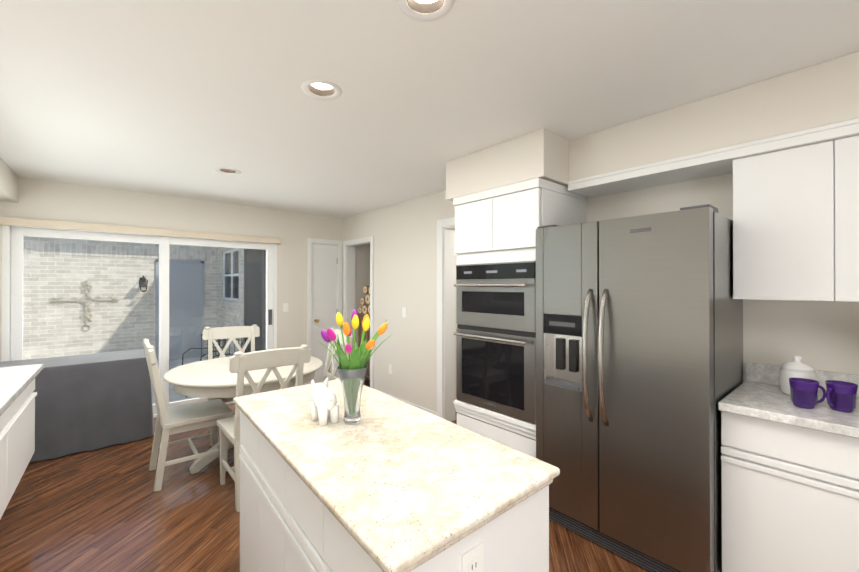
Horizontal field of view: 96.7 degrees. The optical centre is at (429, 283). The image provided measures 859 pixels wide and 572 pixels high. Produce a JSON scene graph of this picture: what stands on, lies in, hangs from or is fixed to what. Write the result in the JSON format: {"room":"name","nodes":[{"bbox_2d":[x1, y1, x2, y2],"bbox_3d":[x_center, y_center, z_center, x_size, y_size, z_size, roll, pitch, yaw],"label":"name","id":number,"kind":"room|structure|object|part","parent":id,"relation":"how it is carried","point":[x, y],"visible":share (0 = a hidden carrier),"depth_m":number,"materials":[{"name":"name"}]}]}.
{"room":"kitchen","nodes":[
{"label":"kitchen","id":0,"kind":"room"},
{"bbox_2d":[0,177,342,361],"bbox_3d":[-2.847,0.246,4.381,4.310,2.440,0.150,0,0,-41],"label":"wall","id":1,"kind":"structure","parent":0,"point":[61,201],"depth_m":4.44,"materials":[{"name":"beige paint"}]},
{"bbox_2d":[2,225,276,417],"bbox_3d":[-2.956,0.451,4.261,2.430,2.030,0.135,0,0,-41],"label":"sliding door","id":2,"kind":"structure","parent":1,"relation":"in","point":[12,291],"depth_m":4.10,"materials":[{"name":"glass"}]},
{"bbox_2d":[0,216,281,243],"bbox_3d":[-2.893,-0.555,4.194,2.490,0.070,0.073,0,0,-41],"label":"blind valance","id":3,"kind":"object","parent":1,"relation":"attached to","point":[28,222],"visible":1,"depth_m":3.95,"materials":[{"name":"beige wood"}]},
{"bbox_2d":[283,303,287,311],"bbox_3d":[-1.915,0.319,5.086,0.072,0.116,0.011,0,0,-41],"label":"switch plate","id":4,"kind":"object","parent":1,"relation":"attached to","point":[285,307],"depth_m":5.08,"materials":[{"name":"white plastic"}]},
{"bbox_2d":[307,238,341,384],"bbox_3d":[-1.502,0.421,5.470,0.530,2.100,0.174,0,0,-41],"label":"door","id":5,"kind":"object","parent":1,"relation":"attached to","point":[324,282],"visible":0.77,"depth_m":5.45,"materials":[{"name":"white wood"}]},
{"bbox_2d":[0,380,650,571],"bbox_3d":[0.217,1.506,1.907,5.680,0.100,7.900,0,0,-41],"label":"floor","id":6,"kind":"structure","parent":0,"point":[106,509],"depth_m":2.35,"materials":[{"name":"brown wood"}]},
{"bbox_2d":[0,419,11,518],"bbox_3d":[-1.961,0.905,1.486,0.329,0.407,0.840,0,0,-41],"label":"base cabinet","id":7,"kind":"object","parent":6,"relation":"on","point":[6,427],"depth_m":1.88,"materials":[{"name":"white wood"}]},
{"bbox_2d":[0,387,36,494],"bbox_3d":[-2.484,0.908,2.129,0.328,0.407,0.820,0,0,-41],"label":"base cabinet","id":8,"kind":"object","parent":6,"relation":"on","point":[17,433],"depth_m":2.19,"materials":[{"name":"white wood"}]},
{"bbox_2d":[0,364,42,415],"bbox_3d":[-0.938,0.499,0.011,0.859,0.144,6.148,0,0,-41],"label":"countertop","id":9,"kind":"structure","parent":8,"relation":"on","point":[15,381],"depth_m":2.13,"materials":[{"name":"white stone"}]},
{"bbox_2d":[0,349,153,462],"bbox_3d":[-3.276,1.080,3.436,1.290,0.765,0.652,0,0,-41],"label":"half wall","id":10,"kind":"structure","parent":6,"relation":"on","point":[88,402],"depth_m":3.35,"materials":[{"name":"grey paint"}]},
{"bbox_2d":[143,339,232,491],"bbox_3d":[-1.889,0.947,2.983,0.549,1.030,0.524,0,0,-41],"label":"chair","id":11,"kind":"object","parent":6,"relation":"on","point":[184,418],"visible":0.94,"depth_m":2.89,"materials":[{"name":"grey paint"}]},
{"bbox_2d":[203,324,259,445],"bbox_3d":[-1.918,0.950,3.742,0.524,1.030,0.542,0,0,-31],"label":"chair","id":12,"kind":"object","parent":6,"relation":"on","point":[230,333],"visible":0.33,"depth_m":3.91,"materials":[{"name":"grey paint"}]},
{"bbox_2d":[163,356,322,473],"bbox_3d":[-1.528,1.081,3.239,1.200,0.760,1.200,0,0,-41],"label":"dining table","id":13,"kind":"object","parent":6,"relation":"on","point":[213,378],"visible":0.48,"depth_m":2.90,"materials":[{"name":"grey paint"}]},
{"bbox_2d":[217,345,310,511],"bbox_3d":[-1.210,0.946,2.739,0.524,1.030,0.542,0,0,-41],"label":"chair","id":14,"kind":"object","parent":6,"relation":"on","point":[241,364],"visible":0.42,"depth_m":2.54,"materials":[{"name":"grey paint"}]},
{"bbox_2d":[323,327,351,381],"bbox_3d":[-1.051,0.949,3.477,0.542,1.030,0.524,0,0,-33],"label":"chair","id":15,"kind":"object","parent":6,"relation":"on","point":[330,361],"visible":0.12,"depth_m":3.64,"materials":[{"name":"grey paint"}]},
{"bbox_2d":[358,286,369,378],"bbox_3d":[-0.689,0.752,5.572,0.458,1.439,0.620,0,0,-41],"label":"rack","id":16,"kind":"object","parent":6,"relation":"on","point":[364,310],"visible":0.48,"depth_m":5.51,"materials":[{"name":"brown wood"}]},
{"bbox_2d":[239,431,550,571],"bbox_3d":[-0.268,1.020,1.460,0.652,0.868,1.336,0,0,-41],"label":"kitchen island","id":17,"kind":"object","parent":6,"relation":"on","point":[281,531],"depth_m":1.10,"materials":[{"name":"white wood"}]},
{"bbox_2d":[233,379,559,571],"bbox_3d":[-0.275,0.561,1.461,0.676,0.046,1.390,0,0,-41],"label":"island countertop","id":18,"kind":"structure","parent":17,"relation":"on","point":[404,483],"depth_m":1.11,"materials":[{"name":"beige stone"}]},
{"bbox_2d":[309,377,338,425],"bbox_3d":[-0.419,0.460,1.508,0.088,0.157,0.182,0,0,-41],"label":"pig figurine","id":19,"kind":"object","parent":18,"relation":"on","point":[324,405],"visible":1,"depth_m":1.47,"materials":[{"name":"white ceramic"}]},
{"bbox_2d":[320,310,390,424],"bbox_3d":[-0.265,0.321,1.491,0.315,0.435,0.272,0,0,-41],"label":"vase","id":20,"kind":"object","parent":18,"relation":"on","point":[352,370],"visible":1,"depth_m":1.45,"materials":[{"name":"clear glass"}]},
{"bbox_2d":[453,178,586,457],"bbox_3d":[0.653,0.396,2.886,0.694,2.128,0.769,0,0,-41],"label":"tall cabinet","id":21,"kind":"object","parent":6,"relation":"on","point":[495,252],"visible":0.71,"depth_m":2.65,"materials":[{"name":"white wood"}]},
{"bbox_2d":[454,261,535,424],"bbox_3d":[0.539,0.380,2.785,0.390,1.046,0.701,0,0,-41],"label":"oven","id":22,"kind":"object","parent":21,"relation":"in","point":[495,333],"depth_m":2.66,"materials":[{"name":"grey metal"}]},
{"bbox_2d":[536,204,742,571],"bbox_3d":[1.179,0.551,2.235,0.757,1.812,0.904,0,0,-41],"label":"fridge","id":23,"kind":"object","parent":6,"relation":"on","point":[639,348],"visible":0.83,"depth_m":1.94,"materials":[{"name":"grey metal"}]},
{"bbox_3d":[0.815,0.504,2.252,0.069,1.690,0.391,0,0,-41],"label":"door","id":24,"kind":"part","parent":23,"relation":"part of","materials":[{"name":"silver metal"}]},
{"bbox_3d":[1.111,0.503,1.911,0.071,1.690,0.497,0,0,-41],"label":"door","id":25,"kind":"part","parent":23,"relation":"part of","materials":[{"name":"silver metal"}]},
{"bbox_2d":[721,411,858,571],"bbox_3d":[1.705,1.018,1.780,0.562,0.874,0.447,0,0,-41],"label":"base cabinet","id":26,"kind":"object","parent":6,"relation":"on","point":[790,498],"visible":0.9,"depth_m":1.58,"materials":[{"name":"white wood"}]},
{"bbox_2d":[718,362,858,438],"bbox_3d":[2.509,0.503,0.828,0.605,0.144,2.946,0,0,-41],"label":"countertop","id":27,"kind":"structure","parent":26,"relation":"on","point":[758,393],"depth_m":1.70,"materials":[{"name":"white stone"}]},
{"bbox_2d":[779,356,815,394],"bbox_3d":[1.783,0.445,1.851,0.134,0.189,0.134,0,0,-41],"label":"canister","id":28,"kind":"object","parent":27,"relation":"on","point":[796,368],"visible":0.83,"depth_m":1.83,"materials":[{"name":"white ceramic"}]},
{"bbox_2d":[789,378,825,408],"bbox_3d":[1.643,0.481,1.662,0.096,0.116,0.116,0,0,-41],"label":"mug","id":29,"kind":"object","parent":27,"relation":"on","point":[803,392],"visible":1,"depth_m":1.64,"materials":[{"name":"purple ceramic"}]},
{"bbox_2d":[825,380,857,412],"bbox_3d":[1.743,0.481,1.616,0.116,0.116,0.096,0,0,-41],"label":"mug","id":30,"kind":"object","parent":27,"relation":"on","point":[841,396],"visible":1,"depth_m":1.60,"materials":[{"name":"purple ceramic"}]},
{"bbox_2d":[355,244,369,380],"bbox_3d":[-0.588,0.252,5.663,0.780,2.440,0.870,0,0,-41],"label":"wall","id":31,"kind":"structure","parent":0,"point":[362,275],"depth_m":5.75,"materials":[{"name":"beige paint"}]},
{"bbox_2d":[0,0,858,217],"bbox_3d":[0.217,-1.044,1.917,5.680,0.120,7.900,0,0,-41],"label":"ceiling","id":32,"kind":"structure","parent":0,"point":[182,98],"depth_m":1.84,"materials":[{"name":"white paint"}]},
{"bbox_2d":[0,157,17,202],"bbox_3d":[-1.510,-0.870,0.466,0.595,0.238,7.657,0,0,-41],"label":"soffit","id":33,"kind":"structure","parent":32,"relation":"attached to","point":[8,184],"depth_m":3.21,"materials":[{"name":"beige paint"}]},
{"bbox_2d":[215,167,240,174],"bbox_3d":[-1.750,-1.035,3.320,0.198,0.124,0.198,0,0,-41],"label":"recessed light","id":34,"kind":"object","parent":32,"relation":"in","point":[229,171],"visible":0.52,"depth_m":3.35,"materials":[{"name":"white metal"}]},
{"bbox_2d":[302,79,341,99],"bbox_3d":[-0.546,-1.041,1.941,0.198,0.124,0.198,0,0,-41],"label":"recessed light","id":35,"kind":"object","parent":32,"relation":"in","point":[322,89],"visible":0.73,"depth_m":1.97,"materials":[{"name":"white"}]},
{"bbox_2d":[397,0,453,20],"bbox_3d":[-0.014,-1.043,1.331,0.198,0.124,0.198,0,0,-41],"label":"recessed light","id":36,"kind":"object","parent":32,"relation":"in","point":[438,8],"visible":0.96,"depth_m":1.38,"materials":[{"name":"white"}]},
{"bbox_2d":[446,128,568,200],"bbox_3d":[0.658,-0.827,2.948,0.616,0.303,0.895,0,0,-41],"label":"soffit","id":37,"kind":"structure","parent":32,"relation":"attached to","point":[542,153],"depth_m":2.60,"materials":[{"name":"beige paint"}]},
{"bbox_2d":[569,51,858,180],"bbox_3d":[2.331,-0.841,1.265,0.308,0.288,3.838,0,0,-41],"label":"soffit","id":38,"kind":"structure","parent":32,"relation":"attached to","point":[819,94],"depth_m":1.95,"materials":[{"name":"beige paint"}]},
{"bbox_2d":[455,254,456,398],"bbox_3d":[0.544,0.248,4.732,1.260,2.440,0.080,0,0,-41],"label":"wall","id":39,"kind":"structure","parent":0,"point":[455,314],"depth_m":4.46,"materials":[{"name":"beige paint"}]},
{"bbox_2d":[342,173,858,418],"bbox_3d":[1.318,0.239,2.773,0.150,2.440,7.750,0,0,-41],"label":"wall","id":40,"kind":"structure","parent":0,"point":[820,335],"depth_m":4.11,"materials":[{"name":"beige paint"}]},
{"bbox_2d":[343,236,372,387],"bbox_3d":[-0.944,0.425,5.351,0.165,2.090,0.790,0,0,-41],"label":"frame","id":41,"kind":"object","parent":40,"relation":"attached to","point":[349,260],"visible":0.6,"depth_m":5.56,"materials":[{"name":"white wood"}]},
{"bbox_2d":[402,307,405,316],"bbox_3d":[-0.298,0.342,4.500,0.011,0.116,0.072,0,0,-41],"label":"switch plate","id":42,"kind":"object","parent":40,"relation":"attached to","point":[403,308],"depth_m":4.51,"materials":[{"name":"white plastic"}]},
{"bbox_2d":[375,389,436,415],"bbox_3d":[-0.327,1.422,4.528,0.011,0.090,1.245,0,0,-41],"label":"baseboard","id":43,"kind":"structure","parent":40,"relation":"attached to","point":[426,410],"depth_m":4.30,"materials":[{"name":"white wood"}]},
{"bbox_2d":[437,217,455,421],"bbox_3d":[0.424,0.396,3.794,0.183,2.135,0.845,0,0,-41],"label":"doorway frame","id":44,"kind":"object","parent":40,"relation":"attached to","point":[449,331],"visible":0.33,"depth_m":4.03,"materials":[{"name":"white wood"}]},
{"bbox_2d":[567,118,858,197],"bbox_3d":[2.321,-0.665,1.256,0.334,0.060,3.838,0,0,-41],"label":"trim","id":45,"kind":"structure","parent":40,"relation":"attached to","point":[711,163],"depth_m":2.10,"materials":[{"name":"white wood"}]},
{"bbox_2d":[733,141,828,300],"bbox_3d":[1.774,-0.276,1.910,0.295,0.708,0.357,0,0,-41],"label":"upper cabinet","id":46,"kind":"object","parent":40,"relation":"attached to","point":[796,223],"depth_m":1.80,"materials":[{"name":"white wood"}]},
{"bbox_2d":[829,135,858,301],"bbox_3d":[2.008,-0.278,1.641,0.295,0.708,0.357,0,0,-41],"label":"upper cabinet","id":47,"kind":"object","parent":40,"relation":"attached to","point":[844,152],"depth_m":1.66,"materials":[{"name":"white wood"}]},
{"label":"outside","id":48,"kind":"structure","parent":0,"visible":0},
{"bbox_2d":[151,356,217,403],"bbox_3d":[-6.064,1.678,4.753,7.400,0.120,4.650,0,0,-41],"label":"ground","id":49,"kind":"structure","parent":48,"point":[172,363],"depth_m":6.13,"materials":[{"name":"concrete"}]},
{"bbox_2d":[23,236,216,360],"bbox_3d":[-7.531,-0.050,6.441,7.400,3.550,0.228,0,0,-41],"label":"brick wall","id":50,"kind":"structure","parent":49,"relation":"on","point":[91,253],"depth_m":7.28,"materials":[{"name":"white brick"}]},
{"bbox_2d":[50,280,119,330],"bbox_3d":[-6.470,0.412,7.200,0.970,0.957,0.016,0,0,-41],"label":"decor","id":51,"kind":"object","parent":50,"relation":"attached to","point":[86,309],"depth_m":7.20,"materials":[{"name":"silver metal"}]},
{"bbox_2d":[139,275,147,291],"bbox_3d":[-5.753,0.002,7.674,0.150,0.336,0.265,0,0,-41],"label":"lantern","id":52,"kind":"object","parent":50,"relation":"attached to","point":[142,280],"depth_m":7.69,"materials":[{"name":"grey metal"}]},
{"bbox_2d":[155,259,203,361],"bbox_3d":[-5.322,0.567,8.166,0.880,2.130,0.088,0,0,-41],"label":"patio door","id":53,"kind":"structure","parent":50,"relation":"attached to","point":[188,300],"depth_m":8.22,"materials":[{"name":"grey glass"}]},
{"bbox_2d":[182,334,225,397],"bbox_3d":[-3.202,1.188,5.469,0.554,0.868,0.542,0,0,-41],"label":"chair","id":54,"kind":"object","parent":49,"relation":"on","point":[213,347],"depth_m":5.64,"materials":[{"name":"grey"}]},
{"bbox_2d":[212,338,243,357],"bbox_3d":[-3.330,1.191,6.278,0.542,0.868,0.554,0,0,-41],"label":"chair","id":55,"kind":"object","parent":49,"relation":"on","point":[238,339],"depth_m":6.48,"materials":[{"name":"grey"}]},
{"bbox_2d":[217,247,265,356],"bbox_3d":[-2.532,-0.095,7.710,2.200,3.650,4.450,0,0,-41],"label":"brick wall","id":56,"kind":"structure","parent":49,"relation":"on","point":[224,304],"depth_m":7.78,"materials":[{"name":"brick"},{"name":"mortar"}]},
{"bbox_2d":[223,248,238,300],"bbox_3d":[-4.051,-0.174,7.891,0.090,1.050,1.320,0,0,-41],"label":"window","id":57,"kind":"structure","parent":56,"relation":"attached to","point":[232,281],"depth_m":7.86,"materials":[{"name":"clear glass"}]},
{"bbox_2d":[244,248,264,352],"bbox_3d":[-3.028,0.475,6.578,0.028,2.300,1.100,0,0,-41],"label":"door","id":58,"kind":"structure","parent":56,"relation":"attached to","point":[257,274],"depth_m":6.51,"materials":[{"name":"grey"}]}
]}

